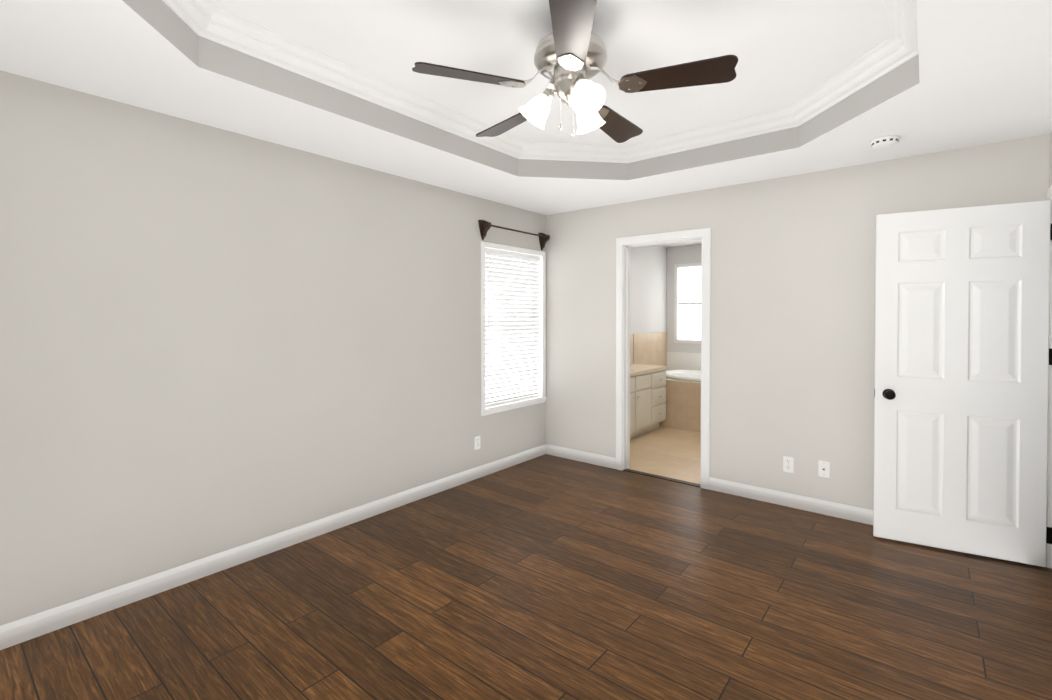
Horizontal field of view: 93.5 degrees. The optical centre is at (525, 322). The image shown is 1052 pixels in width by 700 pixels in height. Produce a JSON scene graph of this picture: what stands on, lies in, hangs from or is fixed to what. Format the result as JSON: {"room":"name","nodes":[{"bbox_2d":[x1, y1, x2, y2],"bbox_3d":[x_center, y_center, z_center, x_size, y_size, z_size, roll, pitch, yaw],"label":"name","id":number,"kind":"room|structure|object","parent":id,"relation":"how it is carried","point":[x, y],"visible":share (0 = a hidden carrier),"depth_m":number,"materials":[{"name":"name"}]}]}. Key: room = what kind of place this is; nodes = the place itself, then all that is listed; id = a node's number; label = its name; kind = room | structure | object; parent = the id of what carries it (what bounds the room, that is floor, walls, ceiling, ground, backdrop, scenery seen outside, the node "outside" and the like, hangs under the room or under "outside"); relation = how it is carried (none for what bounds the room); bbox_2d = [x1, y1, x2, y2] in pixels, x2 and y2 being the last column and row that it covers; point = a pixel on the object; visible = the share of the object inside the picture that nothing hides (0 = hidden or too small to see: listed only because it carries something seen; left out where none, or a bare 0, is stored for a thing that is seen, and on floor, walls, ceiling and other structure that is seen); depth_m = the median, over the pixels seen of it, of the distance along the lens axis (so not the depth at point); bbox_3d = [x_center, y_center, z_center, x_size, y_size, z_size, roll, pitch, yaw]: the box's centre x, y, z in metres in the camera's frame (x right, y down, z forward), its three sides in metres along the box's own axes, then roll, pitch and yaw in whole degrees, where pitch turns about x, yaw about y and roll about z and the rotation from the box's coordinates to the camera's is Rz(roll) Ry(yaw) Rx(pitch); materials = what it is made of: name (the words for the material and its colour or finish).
{"room":"empty bedroom","nodes":[
{"label":"empty bedroom","id":0,"kind":"room"},
{"bbox_2d":[0,70,545,624],"bbox_3d":[-0.333,0.128,4.482,0.120,2.430,7.790,1,1,39],"label":"wall","id":1,"kind":"structure","parent":0,"point":[214,340],"depth_m":2.67,"materials":[{"name":"paint"}]},
{"bbox_2d":[0,444,547,649],"bbox_3d":[-1.226,1.309,3.290,0.014,0.098,4.550,1,1,39],"label":"baseboard","id":2,"kind":"structure","parent":1,"relation":"attached to","point":[18,631],"depth_m":2.71,"materials":[{"name":"white wood"}]},
{"bbox_2d":[474,435,479,449],"bbox_3d":[-0.420,1.038,4.283,0.008,0.115,0.070,1,1,39],"label":"electrical outlet","id":3,"kind":"object","parent":1,"relation":"attached to","point":[476,442],"visible":1,"depth_m":4.28,"materials":[{"name":"white plastic"}]},
{"bbox_2d":[481,241,546,415],"bbox_3d":[-0.143,0.047,4.704,0.174,1.525,0.925,1,1,39],"label":"window","id":4,"kind":"structure","parent":1,"relation":"in","point":[513,327],"depth_m":4.71,"materials":[{"name":"plastic"}]},
{"bbox_2d":[478,220,549,250],"bbox_3d":[-0.077,-0.812,4.616,0.092,0.178,0.954,1,1,39],"label":"curtain rod","id":5,"kind":"object","parent":1,"relation":"attached to","point":[485,226],"visible":1,"depth_m":4.40,"materials":[{"name":"brown metal"}]},
{"bbox_2d":[0,426,1051,699],"bbox_3d":[1.092,1.407,3.341,3.790,0.100,7.790,1,1,39],"label":"floor","id":6,"kind":"structure","parent":0,"point":[546,576],"depth_m":2.34,"materials":[{"name":"brown wood"}]},
{"bbox_2d":[630,366,667,438],"bbox_3d":[1.051,0.955,5.688,0.510,0.745,1.690,1,1,39],"label":"bathroom vanity","id":7,"kind":"object","parent":6,"relation":"on","point":[647,398],"depth_m":5.79,"materials":[{"name":"wood"}]},
{"bbox_2d":[630,362,665,373],"bbox_3d":[1.044,0.565,5.688,0.494,0.035,1.720,1,1,39],"label":"countertop","id":8,"kind":"structure","parent":7,"relation":"on","point":[634,368],"depth_m":5.96,"materials":[{"name":"beige stone"}]},
{"bbox_2d":[633,332,700,431],"bbox_3d":[2.433,0.733,6.409,1.744,1.170,1.076,1,1,39],"label":"tile surround","id":9,"kind":"object","parent":6,"relation":"on","point":[683,391],"visible":0.33,"depth_m":6.39,"materials":[{"name":"tile"}]},
{"bbox_2d":[0,0,1051,246],"bbox_3d":[1.092,-1.243,3.308,3.790,0.340,7.790,1,1,39],"label":"ceiling","id":10,"kind":"structure","parent":0,"point":[974,73],"depth_m":2.35,"materials":[{"name":"paint"}]},
{"bbox_2d":[162,0,918,162],"bbox_3d":[0.191,-1.232,2.111,2.311,0.092,3.255,1,1,39],"label":"crown molding","id":11,"kind":"structure","parent":10,"relation":"attached to","point":[210,20],"depth_m":2.61,"materials":[{"name":"white wood"}]},
{"bbox_2d":[412,0,737,142],"bbox_3d":[0.204,-1.028,2.137,1.278,0.498,1.240,1,1,39],"label":"ceiling fan","id":12,"kind":"object","parent":10,"relation":"hanging from","point":[570,56],"visible":1,"depth_m":1.99,"materials":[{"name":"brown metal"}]},
{"bbox_2d":[871,135,899,148],"bbox_3d":[2.091,-1.047,2.880,0.140,0.040,0.140,1,1,39],"label":"smoke detector","id":13,"kind":"object","parent":10,"relation":"attached to","point":[883,142],"visible":0.98,"depth_m":2.84,"materials":[{"name":"white plastic"}]},
{"bbox_2d":[630,245,666,333],"bbox_3d":[1.187,0.105,6.256,0.004,2.430,2.880,1,1,39],"label":"wall","id":14,"kind":"structure","parent":0,"point":[648,289],"depth_m":6.88,"materials":[{"name":"paint"}]},
{"bbox_2d":[667,244,700,352],"bbox_3d":[3.186,0.101,6.564,2.720,2.430,0.120,1,1,39],"label":"wall","id":15,"kind":"structure","parent":0,"point":[688,254],"depth_m":7.29,"materials":[{"name":"paint"}]},
{"bbox_2d":[674,263,700,343],"bbox_3d":[2.642,-0.279,6.960,1.120,1.150,0.084,1,1,39],"label":"bathroom window","id":16,"kind":"structure","parent":15,"relation":"in","point":[689,303],"depth_m":7.22,"materials":[{"name":"white glass"}]},
{"bbox_2d":[546,134,1049,509],"bbox_3d":[2.169,0.139,3.526,4.970,2.430,0.120,1,1,39],"label":"wall","id":17,"kind":"structure","parent":0,"point":[792,348],"depth_m":3.68,"materials":[{"name":"paint"}]},
{"bbox_2d":[548,444,615,468],"bbox_3d":[0.524,1.290,4.790,0.779,0.098,0.014,1,1,39],"label":"baseboard","id":18,"kind":"structure","parent":17,"relation":"attached to","point":[610,462],"depth_m":4.76,"materials":[{"name":"white wood"}]},
{"bbox_2d":[616,228,710,488],"bbox_3d":[1.199,0.287,4.316,0.852,2.116,0.154,1,1,39],"label":"trim","id":19,"kind":"structure","parent":17,"relation":"attached to","point":[624,245],"depth_m":4.39,"materials":[{"name":"white wood"}]},
{"bbox_2d":[783,456,793,472],"bbox_3d":[1.934,1.043,3.646,0.070,0.115,0.008,1,1,39],"label":"electrical outlet","id":20,"kind":"object","parent":17,"relation":"attached to","point":[788,464],"visible":1,"depth_m":3.64,"materials":[{"name":"white plastic"}]},
{"bbox_2d":[709,477,872,524],"bbox_3d":[2.221,1.307,3.413,1.889,0.098,0.014,1,1,39],"label":"baseboard","id":21,"kind":"structure","parent":17,"relation":"attached to","point":[853,513],"depth_m":3.61,"materials":[{"name":"white wood"}]},
{"bbox_2d":[818,460,829,477],"bbox_3d":[2.107,1.035,3.499,0.070,0.115,0.018,1,1,39],"label":"electrical outlet","id":22,"kind":"object","parent":17,"relation":"attached to","point":[823,468],"visible":1,"depth_m":3.50,"materials":[{"name":"white plastic"}]},
{"bbox_2d":[1049,132,1051,186],"bbox_3d":[1.533,0.172,0.958,0.120,2.430,4.670,1,1,39],"label":"wall","id":23,"kind":"structure","parent":0,"point":[1050,176],"depth_m":2.77,"materials":[{"name":"paint"}]},
{"bbox_2d":[873,200,1049,566],"bbox_3d":[2.533,0.338,2.916,0.782,2.025,0.233,1,1,39],"label":"door","id":24,"kind":"structure","parent":23,"relation":"in","point":[961,370],"depth_m":2.90,"materials":[{"name":"white wood"}]},
{"bbox_2d":[1045,185,1051,567],"bbox_3d":[2.694,0.310,2.402,0.139,2.116,0.954,1,1,39],"label":"trim","id":25,"kind":"structure","parent":23,"relation":"attached to","point":[1048,561],"depth_m":2.75,"materials":[{"name":"white wood"}]}
]}

